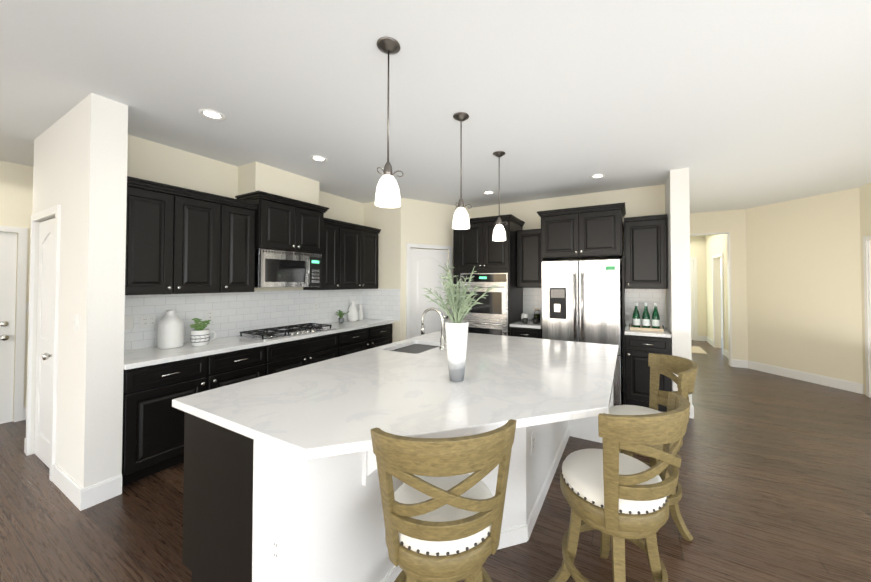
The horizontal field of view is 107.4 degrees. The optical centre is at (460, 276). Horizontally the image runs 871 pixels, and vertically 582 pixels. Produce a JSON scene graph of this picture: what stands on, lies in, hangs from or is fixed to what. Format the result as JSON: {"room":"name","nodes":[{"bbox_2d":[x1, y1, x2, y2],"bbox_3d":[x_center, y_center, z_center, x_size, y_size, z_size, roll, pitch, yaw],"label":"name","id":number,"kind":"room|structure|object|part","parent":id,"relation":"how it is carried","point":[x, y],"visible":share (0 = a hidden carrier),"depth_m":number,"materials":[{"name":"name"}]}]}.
{"room":"kitchen","nodes":[
{"label":"kitchen","id":0,"kind":"room"},
{"bbox_2d":[0,160,32,421],"bbox_3d":[-5.254,0.159,2.743,0.120,2.790,7.120,-1,-1,28],"label":"wall","id":1,"kind":"structure","parent":0,"point":[16,180],"depth_m":3.47,"materials":[{"name":"beige paint"}]},
{"bbox_2d":[30,93,127,487],"bbox_3d":[-3.138,0.157,2.579,1.530,2.790,0.180,-1,-1,28],"label":"wall","id":2,"kind":"structure","parent":0,"point":[80,163],"depth_m":2.25,"materials":[{"name":"beige paint"}]},
{"bbox_2d":[74,314,77,330],"bbox_3d":[-2.693,0.326,2.232,0.070,0.114,0.010,-1,-1,28],"label":"electrical outlet plate","id":3,"kind":"object","parent":2,"relation":"attached to","point":[75,316],"depth_m":2.22,"materials":[{"name":"white plastic"}]},
{"bbox_2d":[127,158,315,349],"bbox_3d":[-3.107,0.184,4.148,0.110,2.790,2.620,-1,-1,28],"label":"wall","id":4,"kind":"structure","parent":0,"point":[149,171],"depth_m":3.15,"materials":[{"name":"beige paint"}]},
{"bbox_2d":[125,176,220,294],"bbox_3d":[-2.630,-0.311,2.849,0.380,0.936,0.720,-1,-1,28],"label":"upper cabinet","id":5,"kind":"object","parent":4,"relation":"attached to","point":[180,240],"depth_m":2.76,"materials":[{"name":"black wood"}]},
{"bbox_2d":[221,196,260,292],"bbox_3d":[-2.383,-0.303,3.313,0.380,0.936,0.332,-1,-1,28],"label":"upper cabinet","id":6,"kind":"object","parent":4,"relation":"attached to","point":[238,216],"depth_m":3.24,"materials":[{"name":"black wood"}]},
{"bbox_2d":[124,289,399,350],"bbox_3d":[-1.945,0.415,3.714,0.764,0.483,2.948,-1,-1,28],"label":"backsplash","id":7,"kind":"structure","parent":4,"relation":"attached to","point":[236,313],"depth_m":3.67,"materials":[{"name":"tile"}]},
{"bbox_2d":[124,316,133,329],"bbox_3d":[-2.872,0.405,2.756,0.010,0.114,0.070,-1,-1,28],"label":"electrical outlet plate","id":8,"kind":"object","parent":7,"relation":"attached to","point":[128,321],"depth_m":2.76,"materials":[{"name":"white plastic"}]},
{"bbox_2d":[139,315,156,328],"bbox_3d":[-2.812,0.407,2.871,0.007,0.114,0.116,-1,-1,28],"label":"electrical outlet plate","id":9,"kind":"object","parent":7,"relation":"attached to","point":[147,321],"depth_m":2.87,"materials":[{"name":"white plastic"}]},
{"bbox_2d":[205,310,213,320],"bbox_3d":[-2.588,0.404,3.291,0.007,0.114,0.070,-1,-1,28],"label":"electrical outlet plate","id":10,"kind":"object","parent":7,"relation":"attached to","point":[209,313],"depth_m":3.29,"materials":[{"name":"white plastic"}]},
{"bbox_2d":[241,196,324,255],"bbox_3d":[-2.104,-0.563,3.808,0.408,0.550,0.800,-1,-1,28],"label":"upper cabinet","id":11,"kind":"object","parent":4,"relation":"attached to","point":[282,225],"depth_m":3.65,"materials":[{"name":"black wood"}]},
{"bbox_2d":[254,249,321,287],"bbox_3d":[-2.089,-0.079,3.792,0.442,0.413,0.760,-1,-1,28],"label":"microwave","id":12,"kind":"object","parent":11,"relation":"attached to","point":[275,268],"visible":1,"depth_m":3.63,"materials":[{"name":"metal"}]},
{"bbox_2d":[303,218,340,289],"bbox_3d":[-1.860,-0.286,4.296,0.380,0.936,0.301,-1,-1,28],"label":"upper cabinet","id":13,"kind":"object","parent":4,"relation":"attached to","point":[331,262],"depth_m":4.25,"materials":[{"name":"black wood"}]},
{"bbox_2d":[341,221,380,289],"bbox_3d":[-1.606,-0.278,4.773,0.380,0.936,0.780,-1,-1,28],"label":"upper cabinet","id":14,"kind":"object","parent":4,"relation":"attached to","point":[359,243],"depth_m":4.67,"materials":[{"name":"black wood"}]},
{"bbox_2d":[404,198,435,339],"bbox_3d":[-0.538,0.201,5.120,0.452,2.790,0.570,-1,-1,28],"label":"wall","id":15,"kind":"structure","parent":0,"point":[419,216],"depth_m":5.00,"materials":[{"name":"beige paint"}]},
{"bbox_2d":[392,202,451,342],"bbox_3d":[-0.648,0.204,5.332,0.848,2.790,0.480,-1,-1,28],"label":"wall","id":16,"kind":"structure","parent":0,"point":[443,211],"depth_m":4.89,"materials":[{"name":"beige paint"}]},
{"bbox_2d":[0,338,870,581],"bbox_3d":[0.377,1.600,2.485,12.000,0.100,17.000,-1,-1,28],"label":"floor","id":17,"kind":"structure","parent":0,"point":[774,478],"depth_m":2.09,"materials":[{"name":"brown wood"}]},
{"bbox_2d":[122,346,265,485],"bbox_3d":[-2.458,1.120,2.882,0.629,0.874,1.018,-1,-1,28],"label":"base cabinet","id":18,"kind":"object","parent":17,"relation":"on","point":[156,381],"depth_m":2.50,"materials":[{"name":"black wood"}]},
{"bbox_2d":[124,318,389,369],"bbox_3d":[-1.994,0.677,3.734,0.653,0.038,2.946,-1,-1,28],"label":"countertop","id":19,"kind":"structure","parent":18,"relation":"on","point":[151,356],"depth_m":2.89,"materials":[{"name":"white stone"}]},
{"bbox_2d":[157,310,183,348],"bbox_3d":[-2.624,0.474,2.889,0.180,0.334,0.180,-1,-1,28],"label":"ribbed vase","id":20,"kind":"object","parent":19,"relation":"on","point":[170,331],"visible":1,"depth_m":2.83,"materials":[{"name":"white ceramic"}]},
{"bbox_2d":[190,318,216,345],"bbox_3d":[-2.415,0.517,2.990,0.182,0.253,0.199,-1,-1,28],"label":"plant","id":21,"kind":"object","parent":19,"relation":"on","point":[200,335],"visible":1,"depth_m":2.94,"materials":[{"name":"green plant"}]},
{"bbox_2d":[237,323,335,340],"bbox_3d":[-1.990,0.631,3.728,0.520,0.050,0.900,-1,-1,28],"label":"cooktop","id":22,"kind":"object","parent":19,"relation":"in","point":[283,332],"visible":1,"depth_m":3.59,"materials":[{"name":"silver metal"}]},
{"bbox_2d":[336,310,348,322],"bbox_3d":[-1.710,0.575,4.564,0.193,0.190,0.171,-1,-1,28],"label":"plant pot","id":23,"kind":"object","parent":19,"relation":"on","point":[341,318],"visible":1,"depth_m":4.56,"materials":[{"name":"grey ceramic"}]},
{"bbox_2d":[266,334,337,374],"bbox_3d":[-2.007,1.135,3.728,0.629,0.874,0.900,-1,-1,28],"label":"base cabinet","id":24,"kind":"object","parent":17,"relation":"on","point":[284,356],"depth_m":3.52,"materials":[{"name":"black wood"}]},
{"bbox_2d":[338,322,393,356],"bbox_3d":[-1.555,1.149,4.579,0.629,0.874,1.028,-1,-1,28],"label":"base cabinet","id":25,"kind":"object","parent":17,"relation":"on","point":[353,341],"depth_m":4.36,"materials":[{"name":"black wood"}]},
{"bbox_2d":[182,383,613,581],"bbox_3d":[0.015,1.109,2.283,1.840,0.876,2.552,-1,-1,28],"label":"kitchen island","id":26,"kind":"object","parent":17,"relation":"on","point":[281,481],"depth_m":1.35,"materials":[{"name":"white paint"}]},
{"bbox_2d":[172,333,618,546],"bbox_3d":[0.014,0.652,2.298,1.950,0.038,2.600,-1,-1,28],"label":"island countertop","id":27,"kind":"structure","parent":26,"relation":"on","point":[323,414],"depth_m":1.74,"materials":[{"name":"white stone"}]},
{"bbox_2d":[392,343,435,350],"bbox_3d":[-0.411,0.769,2.936,0.400,0.198,0.530,-1,-1,28],"label":"sink","id":28,"kind":"object","parent":27,"relation":"in","point":[411,346],"depth_m":3.07,"materials":[{"name":"grey metal"}]},
{"bbox_2d":[420,307,446,350],"bbox_3d":[-0.240,0.461,2.867,0.259,0.364,0.091,-1,-1,28],"label":"faucet","id":29,"kind":"object","parent":27,"relation":"on","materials":[{"name":"silver metal"}]},
{"bbox_2d":[422,259,499,381],"bbox_3d":[0.004,0.262,1.910,0.418,0.725,0.517,-1,-1,28],"label":"vase","id":30,"kind":"object","parent":27,"relation":"on","point":[456,328],"visible":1,"depth_m":1.88,"materials":[{"name":"white ceramic"}]},
{"bbox_2d":[370,419,516,581],"bbox_3d":[-0.069,1.034,1.268,0.540,1.014,0.537,0,-1,-8],"label":"stool","id":31,"kind":"object","parent":17,"relation":"on","point":[443,509],"visible":1,"depth_m":1.09,"materials":[{"name":"brown wood"}]},
{"bbox_2d":[453,214,524,335],"bbox_3d":[0.428,0.366,4.955,0.966,2.456,0.728,-1,-1,28],"label":"tall cabinet","id":32,"kind":"object","parent":17,"relation":"on","point":[499,311],"visible":0.65,"depth_m":4.68,"materials":[{"name":"black wood"}]},
{"bbox_2d":[510,328,541,338],"bbox_3d":[1.038,1.151,4.672,0.440,0.874,0.628,-1,-1,28],"label":"base cabinet","id":33,"kind":"object","parent":17,"relation":"on","point":[516,332],"depth_m":4.39,"materials":[{"name":"black wood"}]},
{"bbox_2d":[510,320,541,327],"bbox_3d":[1.033,0.693,4.668,0.438,0.038,0.653,-1,-1,28],"label":"countertop","id":34,"kind":"structure","parent":33,"relation":"on","point":[518,324],"depth_m":4.43,"materials":[{"name":"white stone"}]},
{"bbox_2d":[521,317,527,323],"bbox_3d":[0.914,0.635,4.545,0.095,0.070,0.081,0,-1,-8],"label":"jar","id":35,"kind":"object","parent":34,"relation":"on","point":[524,318],"depth_m":4.52,"materials":[{"name":"clear glass"}]},
{"bbox_2d":[531,318,539,323],"bbox_3d":[1.057,0.634,4.514,0.095,0.070,0.081,0,-1,-8],"label":"jar","id":36,"kind":"object","parent":34,"relation":"on","point":[535,320],"depth_m":4.50,"materials":[{"name":"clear glass"}]},
{"bbox_2d":[534,308,539,317],"bbox_3d":[1.136,0.577,4.738,0.090,0.193,0.089,-1,-1,28],"label":"jar","id":37,"kind":"object","parent":34,"relation":"on","point":[537,311],"depth_m":4.70,"materials":[{"name":"clear glass"}]},
{"bbox_3d":[1.136,0.586,4.738,0.090,0.174,0.089,-1,-1,28],"label":"glass","id":38,"kind":"part","parent":37,"relation":"part of","materials":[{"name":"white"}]},
{"bbox_2d":[541,258,621,404],"bbox_3d":[1.630,0.678,4.281,0.936,1.777,0.720,-1,-1,28],"label":"refrigerator","id":39,"kind":"object","parent":17,"relation":"on","point":[581,300],"visible":0.67,"depth_m":3.99,"materials":[{"name":"metal"}]},
{"bbox_2d":[548,392,689,581],"bbox_3d":[0.729,1.037,1.467,0.540,1.014,0.537,1,-1,-29],"label":"stool","id":40,"kind":"object","parent":17,"relation":"on","point":[608,489],"visible":1,"depth_m":1.30,"materials":[{"name":"brown wood"}]},
{"bbox_2d":[623,328,670,411],"bbox_3d":[2.322,1.139,3.989,0.468,0.874,0.629,-1,-1,28],"label":"base cabinet","id":41,"kind":"object","parent":17,"relation":"on","point":[639,346],"depth_m":3.75,"materials":[{"name":"black wood"}]},
{"bbox_2d":[626,325,669,339],"bbox_3d":[2.316,0.681,3.986,0.468,0.038,0.653,-1,-1,28],"label":"countertop","id":42,"kind":"structure","parent":41,"relation":"on","point":[629,332],"depth_m":3.73,"materials":[{"name":"white stone"}]},
{"bbox_2d":[629,303,663,331],"bbox_3d":[2.297,0.496,3.952,0.366,0.328,0.240,-1,-1,28],"label":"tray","id":43,"kind":"object","parent":42,"relation":"on","point":[646,326],"visible":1,"depth_m":3.93,"materials":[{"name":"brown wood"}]},
{"bbox_2d":[608,353,697,540],"bbox_3d":[1.229,1.048,2.098,0.537,1.014,0.540,0,-1,13],"label":"stool","id":44,"kind":"object","parent":17,"relation":"on","point":[684,369],"visible":0.4,"depth_m":2.14,"materials":[{"name":"brown wood"}]},
{"bbox_2d":[691,346,706,353],"bbox_3d":[5.102,1.624,7.107,0.500,0.012,0.800,-1,-1,28],"label":"rug","id":45,"kind":"object","parent":17,"relation":"on","point":[698,350],"visible":0.43,"depth_m":6.95,"materials":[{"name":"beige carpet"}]},
{"bbox_2d":[0,0,870,212],"bbox_3d":[0.377,-1.289,2.535,12.000,0.100,17.000,-1,-1,28],"label":"ceiling","id":46,"kind":"structure","parent":0,"point":[737,104],"depth_m":2.12,"materials":[{"name":"white paint"}]},
{"bbox_2d":[198,109,225,120],"bbox_3d":[-1.903,-1.236,2.444,0.166,0.008,0.166,-1,-1,28],"label":"recessed light","id":47,"kind":"object","parent":46,"relation":"in","point":[211,114],"visible":1,"depth_m":2.44,"materials":[{"name":"white plastic"}]},
{"bbox_2d":[310,155,326,161],"bbox_3d":[-1.473,-1.221,3.315,0.166,0.008,0.166,-1,-1,28],"label":"recessed light","id":48,"kind":"object","parent":46,"relation":"in","point":[318,158],"visible":1,"depth_m":3.31,"materials":[{"name":"white"}]},
{"bbox_2d":[375,37,403,207],"bbox_3d":[-0.394,-0.818,1.716,0.145,0.870,0.151,-1,-1,28],"label":"pendant light","id":49,"kind":"object","parent":46,"relation":"hanging from","point":[387,193],"visible":1,"depth_m":1.70,"materials":[{"name":"white glass"}]},
{"bbox_3d":[-0.391,-0.462,1.717,0.136,0.158,0.136,-1,-1,28],"label":"lamp shade","id":50,"kind":"part","parent":49,"relation":"part of","materials":[{"name":"white glass"}]},
{"bbox_2d":[452,112,471,229],"bbox_3d":[0.001,-0.805,2.457,0.145,0.870,0.151,-1,-1,28],"label":"pendant light","id":51,"kind":"object","parent":46,"relation":"hanging from","point":[461,219],"visible":1,"depth_m":2.44,"materials":[{"name":"white glass"}]},
{"bbox_3d":[0.004,-0.450,2.458,0.136,0.158,0.136,-1,-1,28],"label":"lamp shade","id":52,"kind":"part","parent":51,"relation":"part of","materials":[{"name":"white glass"}]},
{"bbox_2d":[483,191,493,193],"bbox_3d":[0.402,-1.199,4.582,0.166,0.008,0.166,-1,-1,28],"label":"recessed light","id":53,"kind":"object","parent":46,"relation":"in","point":[488,192],"visible":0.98,"depth_m":4.57,"materials":[{"name":"white plastic"}]},
{"bbox_2d":[492,151,507,240],"bbox_3d":[0.382,-0.793,3.172,0.145,0.870,0.151,-1,-1,28],"label":"pendant light","id":54,"kind":"object","parent":46,"relation":"hanging from","point":[499,233],"visible":1,"depth_m":3.15,"materials":[{"name":"white glass"}]},
{"bbox_3d":[0.384,-0.437,3.173,0.136,0.158,0.136,-1,-1,28],"label":"lamp shade","id":55,"kind":"part","parent":54,"relation":"part of","materials":[{"name":"white glass"}]},
{"bbox_2d":[590,174,604,178],"bbox_3d":[1.663,-1.212,3.865,0.166,0.008,0.166,-1,-1,28],"label":"recessed light","id":56,"kind":"object","parent":46,"relation":"in","point":[596,176],"visible":1,"depth_m":3.87,"materials":[{"name":"white"}]},
{"bbox_2d":[452,205,471,316],"bbox_3d":[-0.049,0.206,5.438,0.321,2.790,0.270,-1,-1,28],"label":"wall","id":57,"kind":"structure","parent":0,"point":[469,211],"depth_m":5.35,"materials":[{"name":"beige paint"}]},
{"bbox_2d":[472,184,666,390],"bbox_3d":[1.433,0.197,4.904,3.004,2.790,0.120,-1,-1,28],"label":"wall","id":58,"kind":"structure","parent":0,"point":[648,200],"depth_m":4.58,"materials":[{"name":"beige paint"}]},
{"bbox_2d":[517,229,544,287],"bbox_3d":[1.107,-0.259,4.824,0.438,0.860,0.338,-1,-1,28],"label":"upper cabinet","id":59,"kind":"object","parent":58,"relation":"attached to","point":[529,258],"depth_m":4.69,"materials":[{"name":"black wood"}]},
{"bbox_2d":[538,206,624,260],"bbox_3d":[1.662,-0.538,4.363,0.980,0.580,0.638,-1,-1,28],"label":"upper cabinet","id":60,"kind":"object","parent":58,"relation":"attached to","point":[587,232],"depth_m":4.07,"materials":[{"name":"black wood"}]},
{"bbox_2d":[523,288,665,326],"bbox_3d":[1.833,0.420,4.614,1.906,0.503,0.008,-1,-1,28],"label":"backsplash","id":61,"kind":"structure","parent":58,"relation":"attached to","point":[532,299],"depth_m":4.33,"materials":[{"name":"tile"}]},
{"bbox_2d":[621,214,667,288],"bbox_3d":[2.380,-0.294,4.125,0.468,0.906,0.380,-1,-1,28],"label":"upper cabinet","id":62,"kind":"object","parent":58,"relation":"attached to","point":[645,260],"depth_m":3.99,"materials":[{"name":"black wood"}]},
{"bbox_2d":[665,168,691,405],"bbox_3d":[2.626,0.179,3.862,0.180,2.790,0.600,-1,-1,28],"label":"wall","id":63,"kind":"structure","parent":0,"point":[677,200],"depth_m":3.61,"materials":[{"name":"beige paint"}]},
{"bbox_2d":[690,210,739,359],"bbox_3d":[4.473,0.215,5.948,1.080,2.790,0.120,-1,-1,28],"label":"wall","id":64,"kind":"structure","parent":0,"point":[703,247],"depth_m":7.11,"materials":[{"name":"beige paint"}]},
{"bbox_2d":[736,209,747,359],"bbox_3d":[5.673,0.231,6.895,0.150,2.790,2.920,-1,-1,28],"label":"wall","id":65,"kind":"structure","parent":0,"point":[742,214],"depth_m":5.62,"materials":[{"name":"beige paint"}]},
{"bbox_2d":[748,187,863,385],"bbox_3d":[5.243,0.198,4.969,0.900,2.790,1.055,-1,-1,28],"label":"wall","id":66,"kind":"structure","parent":0,"point":[798,284],"depth_m":4.82,"materials":[{"name":"beige paint"}]},
{"bbox_2d":[0,205,870,510],"bbox_3d":[0.190,0.369,3.597,8.795,2.400,13.750,-1,-1,28],"label":"trim","id":67,"kind":"structure","parent":66,"relation":"attached to","point":[422,267],"depth_m":3.43,"materials":[{"name":"white paint"}]},
{"bbox_2d":[26,303,28,312],"bbox_3d":[-4.760,0.348,3.528,0.010,0.114,0.070,-1,-1,28],"label":"door hinge","id":68,"kind":"object","parent":67,"relation":"attached to","point":[27,304],"depth_m":3.51,"materials":[{"name":"silver metal"}]},
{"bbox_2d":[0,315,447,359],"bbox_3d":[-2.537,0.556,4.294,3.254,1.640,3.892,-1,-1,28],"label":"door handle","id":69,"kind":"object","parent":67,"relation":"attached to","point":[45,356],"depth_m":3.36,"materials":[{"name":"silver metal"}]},
{"bbox_2d":[860,183,870,394],"bbox_3d":[4.493,0.154,2.454,0.120,2.790,4.370,-1,-1,28],"label":"wall","id":70,"kind":"structure","parent":0,"point":[865,191],"depth_m":4.26,"materials":[{"name":"beige paint"}]}
]}

